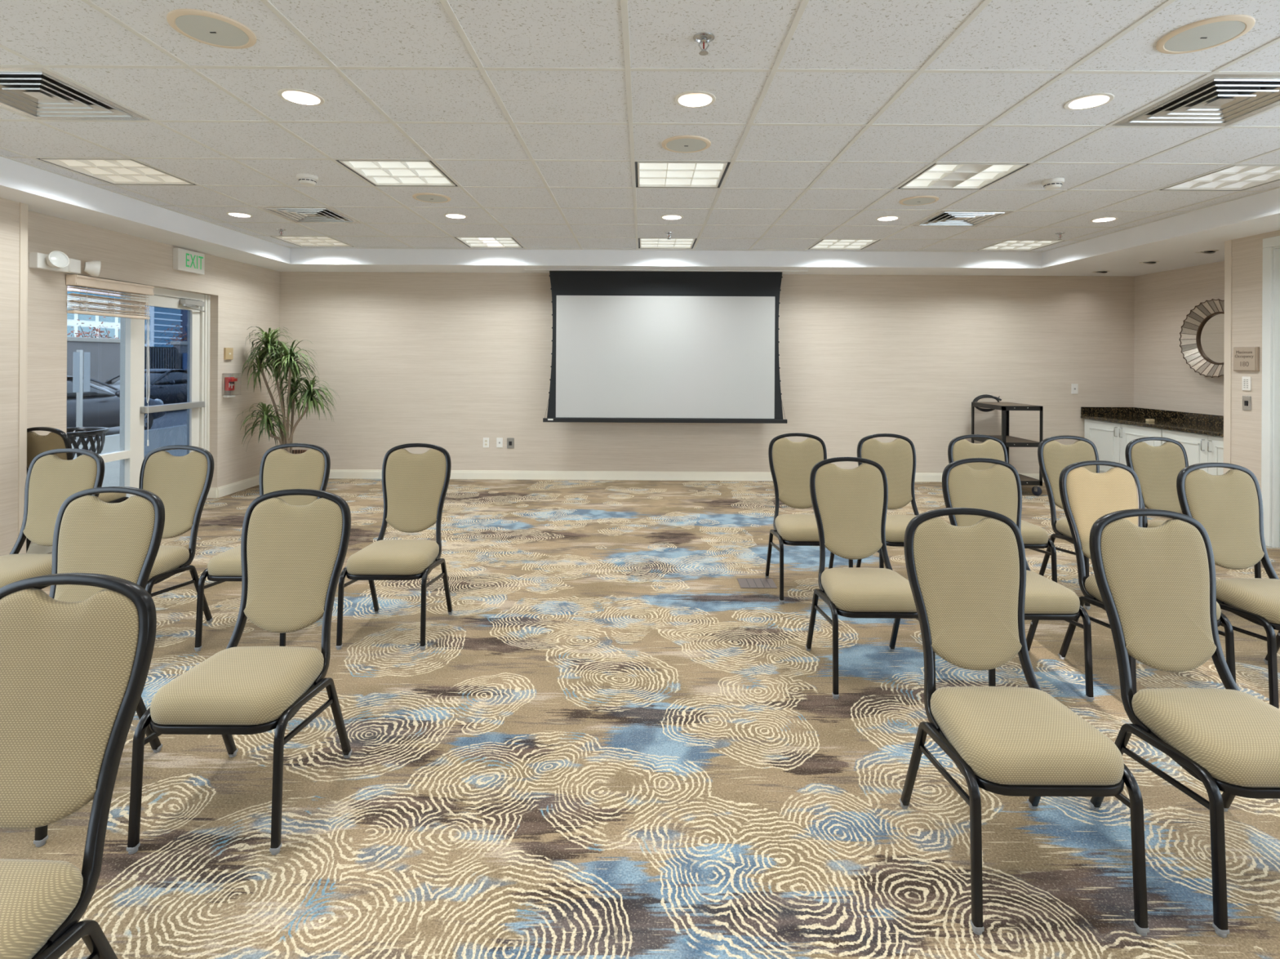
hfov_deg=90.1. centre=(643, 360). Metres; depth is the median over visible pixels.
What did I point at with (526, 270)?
screen slot cover
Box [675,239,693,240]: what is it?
diffuser
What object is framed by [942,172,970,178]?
diffuser
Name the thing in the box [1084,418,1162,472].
base cabinet
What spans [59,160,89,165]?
diffuser
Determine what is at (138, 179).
diffuser
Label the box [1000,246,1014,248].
diffuser
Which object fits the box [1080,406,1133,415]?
backsplash
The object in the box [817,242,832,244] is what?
diffuser
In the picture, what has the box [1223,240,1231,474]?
trim
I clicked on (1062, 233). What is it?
sprinkler
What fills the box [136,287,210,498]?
door
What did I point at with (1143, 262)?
light
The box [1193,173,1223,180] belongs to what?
diffuser
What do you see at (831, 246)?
diffuser
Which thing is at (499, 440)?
wall plate
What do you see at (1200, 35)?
grille
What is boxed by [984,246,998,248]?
diffuser
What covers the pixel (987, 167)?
diffuser
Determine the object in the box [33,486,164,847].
banquet chair
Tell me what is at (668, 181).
diffuser
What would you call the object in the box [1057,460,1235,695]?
banquet chair
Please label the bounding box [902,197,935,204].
grille
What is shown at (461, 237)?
diffuser
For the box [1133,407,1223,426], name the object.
backsplash
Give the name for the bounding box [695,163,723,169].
diffuser
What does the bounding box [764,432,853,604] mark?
banquet chair
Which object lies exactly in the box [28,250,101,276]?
emergency light
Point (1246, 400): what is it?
wall switch
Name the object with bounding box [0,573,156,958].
banquet chair
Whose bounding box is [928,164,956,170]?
diffuser
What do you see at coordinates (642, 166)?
diffuser
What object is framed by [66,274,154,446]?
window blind
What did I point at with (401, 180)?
diffuser
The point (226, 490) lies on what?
baseboard
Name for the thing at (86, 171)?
diffuser
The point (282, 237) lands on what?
diffuser
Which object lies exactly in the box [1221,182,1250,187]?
diffuser
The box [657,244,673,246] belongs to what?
diffuser
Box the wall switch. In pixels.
[1242,395,1251,410]
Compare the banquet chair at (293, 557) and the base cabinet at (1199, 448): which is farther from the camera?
the base cabinet at (1199, 448)
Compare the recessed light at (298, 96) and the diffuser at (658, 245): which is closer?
the recessed light at (298, 96)
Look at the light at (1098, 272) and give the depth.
7.21 m
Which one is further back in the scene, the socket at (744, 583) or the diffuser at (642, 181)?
the diffuser at (642, 181)
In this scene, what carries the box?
on the countertop
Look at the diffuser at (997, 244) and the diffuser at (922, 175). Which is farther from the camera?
the diffuser at (997, 244)
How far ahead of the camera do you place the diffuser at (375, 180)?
4.42 m
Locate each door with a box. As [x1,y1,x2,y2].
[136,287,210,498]
[1261,235,1279,546]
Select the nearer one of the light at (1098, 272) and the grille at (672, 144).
the grille at (672, 144)
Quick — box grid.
[0,0,1279,252]
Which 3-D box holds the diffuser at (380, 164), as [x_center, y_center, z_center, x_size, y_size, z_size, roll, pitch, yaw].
[-1.590,-1.249,4.013,0.177,0.026,0.177,0,0,0]
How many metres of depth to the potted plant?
6.85 m
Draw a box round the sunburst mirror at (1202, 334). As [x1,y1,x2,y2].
[1178,298,1224,377]
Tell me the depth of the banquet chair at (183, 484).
3.44 m
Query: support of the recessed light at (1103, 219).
in the ceiling at (858, 34)
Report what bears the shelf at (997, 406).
attached to the cart
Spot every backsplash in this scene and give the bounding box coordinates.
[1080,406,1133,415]
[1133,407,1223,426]
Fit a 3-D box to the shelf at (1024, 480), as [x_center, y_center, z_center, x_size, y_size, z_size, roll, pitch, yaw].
[4.057,1.313,7.165,0.425,0.048,0.660,0,0,0]
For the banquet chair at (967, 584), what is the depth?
1.87 m
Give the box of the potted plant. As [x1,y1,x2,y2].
[235,326,340,453]
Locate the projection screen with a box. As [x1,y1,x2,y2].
[542,271,786,423]
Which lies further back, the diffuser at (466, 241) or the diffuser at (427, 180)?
the diffuser at (466, 241)
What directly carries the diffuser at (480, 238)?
attached to the ceiling light at (469, 242)
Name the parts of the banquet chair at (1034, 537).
frame, backrest, seat, seat frame, leg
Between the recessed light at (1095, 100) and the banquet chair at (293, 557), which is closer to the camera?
the banquet chair at (293, 557)
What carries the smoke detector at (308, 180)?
attached to the ceiling at (858, 34)
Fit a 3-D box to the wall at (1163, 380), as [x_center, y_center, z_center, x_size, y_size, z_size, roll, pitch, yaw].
[5.465,0.095,2.115,1.090,2.770,11.030,0,0,0]
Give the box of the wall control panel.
[223,347,233,359]
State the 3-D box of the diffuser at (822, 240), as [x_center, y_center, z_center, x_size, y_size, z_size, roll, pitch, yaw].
[1.893,-1.230,6.453,0.177,0.026,0.177,0,0,0]
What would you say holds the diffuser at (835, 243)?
attached to the ceiling light at (832, 244)
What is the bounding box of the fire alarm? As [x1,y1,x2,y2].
[222,373,239,397]
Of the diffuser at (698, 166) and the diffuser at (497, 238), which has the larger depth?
the diffuser at (497, 238)
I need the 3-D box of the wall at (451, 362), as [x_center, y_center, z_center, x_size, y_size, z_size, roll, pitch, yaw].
[0.730,0.069,7.705,10.660,2.770,0.150,0,0,0]
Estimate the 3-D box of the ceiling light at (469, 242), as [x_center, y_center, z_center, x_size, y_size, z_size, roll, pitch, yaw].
[-1.590,-1.258,6.630,0.586,0.075,0.586,0,0,0]
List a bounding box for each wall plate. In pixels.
[496,437,502,447]
[1071,383,1078,394]
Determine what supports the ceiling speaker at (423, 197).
attached to the ceiling at (858, 34)
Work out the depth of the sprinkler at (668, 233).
6.06 m
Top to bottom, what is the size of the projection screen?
1.747 m
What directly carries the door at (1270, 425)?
in the wall at (1163, 380)
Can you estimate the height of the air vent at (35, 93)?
0.111 m
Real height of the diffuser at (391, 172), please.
0.026 m
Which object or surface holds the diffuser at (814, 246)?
attached to the ceiling light at (832, 244)
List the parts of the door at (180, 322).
glass, closer arm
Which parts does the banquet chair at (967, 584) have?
leg, leg, backrest, frame, seat, seat frame, leg, leg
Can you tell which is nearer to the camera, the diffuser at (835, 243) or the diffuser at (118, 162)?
the diffuser at (118, 162)
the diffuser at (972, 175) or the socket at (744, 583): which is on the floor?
the socket at (744, 583)
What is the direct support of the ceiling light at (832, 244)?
attached to the grid
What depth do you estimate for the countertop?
6.94 m
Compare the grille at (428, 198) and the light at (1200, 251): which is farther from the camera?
the light at (1200, 251)
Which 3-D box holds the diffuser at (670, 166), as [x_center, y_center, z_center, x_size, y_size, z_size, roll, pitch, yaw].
[0.240,-1.239,4.013,0.177,0.026,0.177,0,0,0]
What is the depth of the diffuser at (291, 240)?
6.70 m
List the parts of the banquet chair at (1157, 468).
seat, frame, backrest, leg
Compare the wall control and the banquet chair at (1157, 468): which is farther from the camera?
the wall control
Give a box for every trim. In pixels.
[0,181,1279,268]
[17,202,27,554]
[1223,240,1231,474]
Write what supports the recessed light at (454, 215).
in the ceiling at (858, 34)
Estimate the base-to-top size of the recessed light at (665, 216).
0.134 m
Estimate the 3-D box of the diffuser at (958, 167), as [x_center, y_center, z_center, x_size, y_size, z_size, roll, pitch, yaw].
[2.070,-1.229,4.013,0.177,0.026,0.177,0,0,0]
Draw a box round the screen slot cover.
[524,269,807,272]
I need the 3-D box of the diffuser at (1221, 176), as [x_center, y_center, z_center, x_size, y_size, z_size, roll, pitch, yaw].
[3.900,-1.219,4.190,0.177,0.026,0.177,0,0,0]
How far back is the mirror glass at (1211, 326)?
6.57 m
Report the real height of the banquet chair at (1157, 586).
0.950 m
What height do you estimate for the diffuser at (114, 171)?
0.026 m
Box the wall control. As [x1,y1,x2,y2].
[506,438,514,448]
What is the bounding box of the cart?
[971,394,1043,495]
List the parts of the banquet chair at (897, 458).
leg, leg, backrest, frame, seat frame, seat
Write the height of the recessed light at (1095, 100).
0.134 m
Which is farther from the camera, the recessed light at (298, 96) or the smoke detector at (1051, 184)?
the smoke detector at (1051, 184)
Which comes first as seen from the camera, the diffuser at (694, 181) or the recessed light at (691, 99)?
the recessed light at (691, 99)
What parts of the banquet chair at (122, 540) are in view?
leg, backrest, frame, leg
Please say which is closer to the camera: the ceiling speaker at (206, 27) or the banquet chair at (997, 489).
the ceiling speaker at (206, 27)
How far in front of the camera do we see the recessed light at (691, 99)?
3.04 m
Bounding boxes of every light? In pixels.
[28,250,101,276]
[36,158,196,185]
[226,212,253,217]
[270,235,352,246]
[277,88,324,106]
[335,160,457,186]
[444,213,467,218]
[455,237,522,247]
[635,161,730,187]
[638,238,697,248]
[660,214,683,219]
[674,90,715,108]
[808,239,880,249]
[875,215,900,221]
[897,163,1028,189]
[978,240,1062,250]
[1063,93,1114,110]
[1089,217,1118,222]
[1092,270,1109,273]
[1138,260,1159,264]
[1160,164,1279,191]
[1195,249,1218,253]
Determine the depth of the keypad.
5.20 m
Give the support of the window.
in the wall at (243, 295)
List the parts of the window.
pane, pane, frame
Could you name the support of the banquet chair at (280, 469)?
on the floor
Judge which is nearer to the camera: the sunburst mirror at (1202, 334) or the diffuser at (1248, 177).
the diffuser at (1248, 177)
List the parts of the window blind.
ladder cord, rail, ladder cord, ladder cord, pull cord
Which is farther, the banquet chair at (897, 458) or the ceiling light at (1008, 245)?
the ceiling light at (1008, 245)
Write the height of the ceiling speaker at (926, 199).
0.014 m
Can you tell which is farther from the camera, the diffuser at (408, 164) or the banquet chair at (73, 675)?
the diffuser at (408, 164)
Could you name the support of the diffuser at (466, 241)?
attached to the ceiling light at (469, 242)
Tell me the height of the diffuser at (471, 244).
0.026 m
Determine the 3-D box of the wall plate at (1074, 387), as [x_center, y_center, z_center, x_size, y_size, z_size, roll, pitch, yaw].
[5.148,0.340,7.625,0.078,0.120,0.010,0,0,0]
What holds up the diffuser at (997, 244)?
attached to the ceiling light at (1008, 245)
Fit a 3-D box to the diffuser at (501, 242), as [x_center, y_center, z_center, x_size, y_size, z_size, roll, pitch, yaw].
[-1.413,-1.248,6.630,0.177,0.026,0.177,0,0,0]
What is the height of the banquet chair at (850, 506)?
0.950 m
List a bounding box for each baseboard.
[26,475,259,554]
[328,469,1044,482]
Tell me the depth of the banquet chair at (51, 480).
3.29 m
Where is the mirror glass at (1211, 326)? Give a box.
[1199,313,1224,363]
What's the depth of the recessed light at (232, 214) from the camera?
5.46 m
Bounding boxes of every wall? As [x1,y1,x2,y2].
[0,197,279,555]
[279,271,1134,473]
[1133,230,1279,490]
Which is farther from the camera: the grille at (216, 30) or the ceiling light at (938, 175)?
the ceiling light at (938, 175)
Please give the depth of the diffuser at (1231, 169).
4.07 m
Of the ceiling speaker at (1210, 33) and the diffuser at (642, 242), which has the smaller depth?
the ceiling speaker at (1210, 33)
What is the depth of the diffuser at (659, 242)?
6.70 m
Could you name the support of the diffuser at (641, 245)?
attached to the ceiling light at (683, 243)
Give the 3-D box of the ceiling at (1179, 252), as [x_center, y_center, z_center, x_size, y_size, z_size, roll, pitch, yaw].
[0.737,-1.199,2.090,10.660,0.334,11.280,0,0,0]
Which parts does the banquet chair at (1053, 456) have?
leg, seat, frame, backrest, leg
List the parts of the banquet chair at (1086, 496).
leg, frame, backrest, leg, seat, seat frame, leg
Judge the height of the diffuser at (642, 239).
0.026 m
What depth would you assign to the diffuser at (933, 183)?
4.42 m
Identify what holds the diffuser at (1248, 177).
attached to the ceiling light at (1236, 177)
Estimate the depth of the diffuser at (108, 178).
4.41 m
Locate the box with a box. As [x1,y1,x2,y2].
[1145,418,1154,422]
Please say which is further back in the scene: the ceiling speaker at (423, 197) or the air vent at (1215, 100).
the ceiling speaker at (423, 197)
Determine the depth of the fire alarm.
6.65 m
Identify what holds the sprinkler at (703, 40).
attached to the ceiling at (858, 34)
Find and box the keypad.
[1241,376,1251,391]
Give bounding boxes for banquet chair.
[0,448,104,589]
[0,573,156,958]
[26,426,128,553]
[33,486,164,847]
[126,488,351,855]
[138,444,213,622]
[194,443,330,652]
[335,443,453,650]
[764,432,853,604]
[805,457,935,699]
[856,433,919,568]
[899,507,1149,936]
[942,457,1093,702]
[947,434,1057,582]
[1037,435,1099,609]
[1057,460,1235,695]
[1088,508,1279,937]
[1124,436,1261,578]
[1176,462,1279,709]
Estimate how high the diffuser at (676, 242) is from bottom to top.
0.026 m
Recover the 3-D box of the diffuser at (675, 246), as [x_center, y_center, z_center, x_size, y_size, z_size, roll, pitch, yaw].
[0.416,-1.238,6.807,0.177,0.026,0.177,0,0,0]
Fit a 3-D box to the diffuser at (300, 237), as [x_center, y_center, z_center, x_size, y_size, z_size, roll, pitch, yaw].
[-3.420,-1.259,6.453,0.177,0.026,0.177,0,0,0]
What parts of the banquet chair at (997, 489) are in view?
backrest, frame, leg, leg, seat, seat frame, leg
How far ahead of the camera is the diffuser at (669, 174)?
4.25 m
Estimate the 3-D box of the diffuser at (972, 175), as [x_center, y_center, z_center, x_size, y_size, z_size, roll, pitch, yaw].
[2.247,-1.228,4.190,0.177,0.026,0.177,0,0,0]
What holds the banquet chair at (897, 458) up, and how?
on the floor
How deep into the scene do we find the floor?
2.14 m
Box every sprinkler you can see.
[276,228,285,235]
[664,231,672,239]
[693,31,714,55]
[1055,231,1065,239]
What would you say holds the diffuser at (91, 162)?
attached to the ceiling light at (115, 171)
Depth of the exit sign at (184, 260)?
6.03 m
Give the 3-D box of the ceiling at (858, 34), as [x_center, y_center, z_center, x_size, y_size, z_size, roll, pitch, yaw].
[0.247,-1.214,1.810,8.260,0.001,10.420,0,0,0]
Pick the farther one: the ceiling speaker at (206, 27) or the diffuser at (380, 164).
the diffuser at (380, 164)
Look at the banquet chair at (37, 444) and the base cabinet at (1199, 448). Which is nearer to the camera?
the banquet chair at (37, 444)
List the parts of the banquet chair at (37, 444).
leg, backrest, frame, seat, leg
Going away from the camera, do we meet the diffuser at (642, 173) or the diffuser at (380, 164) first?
the diffuser at (380, 164)
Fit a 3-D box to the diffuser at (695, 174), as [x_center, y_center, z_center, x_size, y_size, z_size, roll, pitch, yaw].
[0.416,-1.238,4.190,0.177,0.026,0.177,0,0,0]
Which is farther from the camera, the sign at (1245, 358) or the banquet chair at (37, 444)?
the sign at (1245, 358)
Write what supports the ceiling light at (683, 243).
attached to the grid
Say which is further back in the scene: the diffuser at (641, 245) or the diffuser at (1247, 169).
the diffuser at (641, 245)
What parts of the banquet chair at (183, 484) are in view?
seat frame, leg, seat, backrest, frame, leg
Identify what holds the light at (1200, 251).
attached to the ceiling at (1179, 252)
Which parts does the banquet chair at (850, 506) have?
leg, leg, backrest, frame, seat, seat frame, leg, leg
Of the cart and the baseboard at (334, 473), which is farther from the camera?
the baseboard at (334, 473)
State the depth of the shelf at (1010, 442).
6.90 m
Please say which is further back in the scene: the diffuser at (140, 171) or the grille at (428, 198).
the grille at (428, 198)
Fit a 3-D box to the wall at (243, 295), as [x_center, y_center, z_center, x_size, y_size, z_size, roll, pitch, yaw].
[-4.395,0.041,2.115,0.410,2.770,11.030,0,0,0]
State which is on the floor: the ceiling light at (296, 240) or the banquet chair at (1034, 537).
the banquet chair at (1034, 537)
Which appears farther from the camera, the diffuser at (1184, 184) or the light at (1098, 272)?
the light at (1098, 272)
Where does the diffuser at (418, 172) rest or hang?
attached to the ceiling light at (377, 172)
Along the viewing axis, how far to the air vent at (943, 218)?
5.42 m
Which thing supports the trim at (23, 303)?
attached to the wall at (243, 295)
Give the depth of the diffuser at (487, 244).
6.88 m
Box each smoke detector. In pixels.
[296,173,318,186]
[1040,177,1064,190]
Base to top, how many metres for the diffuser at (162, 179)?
0.026 m
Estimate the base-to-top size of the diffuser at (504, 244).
0.026 m
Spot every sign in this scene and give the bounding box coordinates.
[173,248,204,274]
[1233,346,1259,371]
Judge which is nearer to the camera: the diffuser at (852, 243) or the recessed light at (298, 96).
the recessed light at (298, 96)
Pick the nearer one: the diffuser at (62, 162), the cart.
the diffuser at (62, 162)
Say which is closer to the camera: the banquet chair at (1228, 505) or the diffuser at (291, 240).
the banquet chair at (1228, 505)
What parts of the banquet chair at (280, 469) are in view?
leg, seat, seat frame, leg, backrest, frame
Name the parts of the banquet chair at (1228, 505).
backrest, frame, seat, leg, seat frame, leg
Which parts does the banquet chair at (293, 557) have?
leg, leg, seat frame, seat, frame, backrest, leg, leg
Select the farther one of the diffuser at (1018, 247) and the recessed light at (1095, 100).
the diffuser at (1018, 247)
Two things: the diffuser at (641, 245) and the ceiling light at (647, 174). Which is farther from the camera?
the diffuser at (641, 245)
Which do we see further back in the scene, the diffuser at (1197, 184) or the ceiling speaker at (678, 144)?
the diffuser at (1197, 184)
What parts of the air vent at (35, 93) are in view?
core plate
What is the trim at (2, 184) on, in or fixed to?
attached to the ceiling at (1179, 252)
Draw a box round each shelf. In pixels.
[971,401,1043,410]
[973,435,1039,447]
[1020,474,1042,485]
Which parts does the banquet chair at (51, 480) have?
seat, seat frame, frame, backrest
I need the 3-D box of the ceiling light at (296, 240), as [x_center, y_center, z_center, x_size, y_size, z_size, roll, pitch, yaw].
[-3.420,-1.268,6.630,0.586,0.075,0.586,0,0,0]
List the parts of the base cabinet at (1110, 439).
cabinet door, cabinet door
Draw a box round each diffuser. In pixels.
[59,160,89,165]
[84,168,112,173]
[88,160,119,166]
[105,175,136,182]
[111,168,138,173]
[115,160,145,166]
[133,176,160,182]
[137,168,165,174]
[158,176,184,182]
[281,236,295,238]
[291,240,305,241]
[299,236,313,238]
[299,242,314,244]
[349,161,378,167]
[360,168,389,175]
[373,177,399,182]
[377,161,407,168]
[388,169,416,175]
[398,177,425,182]
[405,161,434,168]
[415,169,442,175]
[424,177,451,183]
[461,237,476,239]
[466,240,481,242]
[471,244,485,245]
[479,237,495,239]
[483,240,497,242]
[487,244,502,245]
[496,237,511,239]
[500,240,515,243]
[503,244,518,245]
[639,163,666,168]
[640,170,666,177]
[640,178,665,184]
[640,238,657,240]
[640,241,657,244]
[640,244,657,246]
[657,241,674,244]
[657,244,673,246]
[658,239,675,240]
[665,178,691,184]
[666,171,693,177]
[667,163,695,168]
[674,244,690,247]
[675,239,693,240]
[675,241,691,244]
[691,178,717,184]
[693,171,719,177]
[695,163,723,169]
[813,245,827,247]
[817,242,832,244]
[822,240,837,241]
[830,245,844,248]
[834,242,849,244]
[839,240,854,241]
[845,245,861,248]
[851,242,866,244]
[857,240,872,241]
[905,180,932,186]
[916,172,945,178]
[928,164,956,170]
[930,180,957,186]
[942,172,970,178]
[955,164,985,170]
[956,180,984,186]
[969,173,998,178]
[984,164,1013,171]
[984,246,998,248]
[994,243,1008,245]
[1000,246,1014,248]
[1010,243,1025,245]
[1017,246,1031,248]
[1173,182,1198,187]
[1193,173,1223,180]
[1195,182,1224,187]
[1217,166,1246,172]
[1218,173,1250,180]
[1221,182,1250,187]
[1244,166,1275,172]
[1245,174,1275,180]
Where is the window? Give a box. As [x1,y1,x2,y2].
[66,284,137,497]
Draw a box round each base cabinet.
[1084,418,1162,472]
[1161,429,1223,475]
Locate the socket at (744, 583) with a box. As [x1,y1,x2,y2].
[737,578,777,588]
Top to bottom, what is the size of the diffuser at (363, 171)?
0.026 m
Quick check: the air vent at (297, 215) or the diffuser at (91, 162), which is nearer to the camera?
the diffuser at (91, 162)
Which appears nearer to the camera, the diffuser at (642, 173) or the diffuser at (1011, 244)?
the diffuser at (642, 173)
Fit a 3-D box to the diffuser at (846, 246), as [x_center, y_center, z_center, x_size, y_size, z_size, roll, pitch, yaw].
[2.247,-1.228,6.807,0.177,0.026,0.177,0,0,0]
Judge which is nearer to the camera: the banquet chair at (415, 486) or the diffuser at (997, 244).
the banquet chair at (415, 486)
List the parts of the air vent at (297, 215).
core plate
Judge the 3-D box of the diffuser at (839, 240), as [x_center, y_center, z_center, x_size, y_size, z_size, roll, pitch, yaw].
[2.070,-1.229,6.453,0.177,0.026,0.177,0,0,0]
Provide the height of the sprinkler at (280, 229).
0.072 m
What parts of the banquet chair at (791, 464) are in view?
leg, leg, seat, seat frame, frame, backrest, leg, leg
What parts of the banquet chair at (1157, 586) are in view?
leg, backrest, frame, leg, seat, seat frame, leg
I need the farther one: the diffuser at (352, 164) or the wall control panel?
the wall control panel
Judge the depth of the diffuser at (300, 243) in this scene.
6.87 m
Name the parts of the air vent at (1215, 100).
core plate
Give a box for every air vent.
[0,67,148,119]
[257,207,359,222]
[911,210,1013,226]
[1111,74,1279,126]
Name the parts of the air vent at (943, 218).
core plate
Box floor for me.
[0,478,1279,958]
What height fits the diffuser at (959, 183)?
0.026 m
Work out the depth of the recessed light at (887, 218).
5.47 m
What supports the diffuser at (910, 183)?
attached to the ceiling light at (938, 175)
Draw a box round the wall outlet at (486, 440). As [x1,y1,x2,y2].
[483,437,488,447]
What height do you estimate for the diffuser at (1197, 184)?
0.026 m
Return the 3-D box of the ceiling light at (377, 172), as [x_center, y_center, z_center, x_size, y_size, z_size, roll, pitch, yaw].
[-1.590,-1.258,4.190,0.586,0.075,0.586,0,0,0]
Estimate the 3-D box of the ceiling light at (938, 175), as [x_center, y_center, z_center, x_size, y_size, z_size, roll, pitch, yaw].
[2.070,-1.238,4.190,0.586,0.075,0.586,0,0,0]
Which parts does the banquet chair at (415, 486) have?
leg, leg, seat frame, seat, frame, backrest, leg, leg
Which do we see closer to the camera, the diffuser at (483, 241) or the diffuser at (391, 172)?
the diffuser at (391, 172)
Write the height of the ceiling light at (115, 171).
0.075 m
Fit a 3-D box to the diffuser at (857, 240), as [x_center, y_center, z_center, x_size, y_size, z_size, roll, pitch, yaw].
[2.247,-1.228,6.453,0.177,0.026,0.177,0,0,0]
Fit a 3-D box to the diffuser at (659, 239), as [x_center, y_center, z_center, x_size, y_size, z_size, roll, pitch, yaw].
[0.240,-1.239,6.453,0.177,0.026,0.177,0,0,0]
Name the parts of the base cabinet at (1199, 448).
handle, cabinet door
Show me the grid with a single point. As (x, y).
(624, 13)
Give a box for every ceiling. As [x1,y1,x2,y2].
[0,0,1279,251]
[0,155,1279,276]
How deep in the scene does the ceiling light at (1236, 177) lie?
4.26 m
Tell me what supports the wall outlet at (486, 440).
attached to the wall at (451, 362)
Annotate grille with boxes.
[175,14,248,46]
[416,195,447,202]
[666,138,706,151]
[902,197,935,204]
[1164,20,1245,51]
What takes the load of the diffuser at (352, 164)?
attached to the ceiling light at (377, 172)
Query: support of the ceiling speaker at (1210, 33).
attached to the ceiling at (858, 34)
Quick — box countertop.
[1080,406,1223,437]
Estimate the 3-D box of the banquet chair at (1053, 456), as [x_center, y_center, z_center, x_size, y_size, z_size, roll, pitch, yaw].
[2.785,0.970,3.962,0.436,0.950,0.532,0,0,0]
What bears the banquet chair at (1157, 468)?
on the floor
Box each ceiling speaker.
[166,8,256,48]
[412,192,450,203]
[662,135,711,152]
[898,195,938,205]
[1155,14,1255,53]

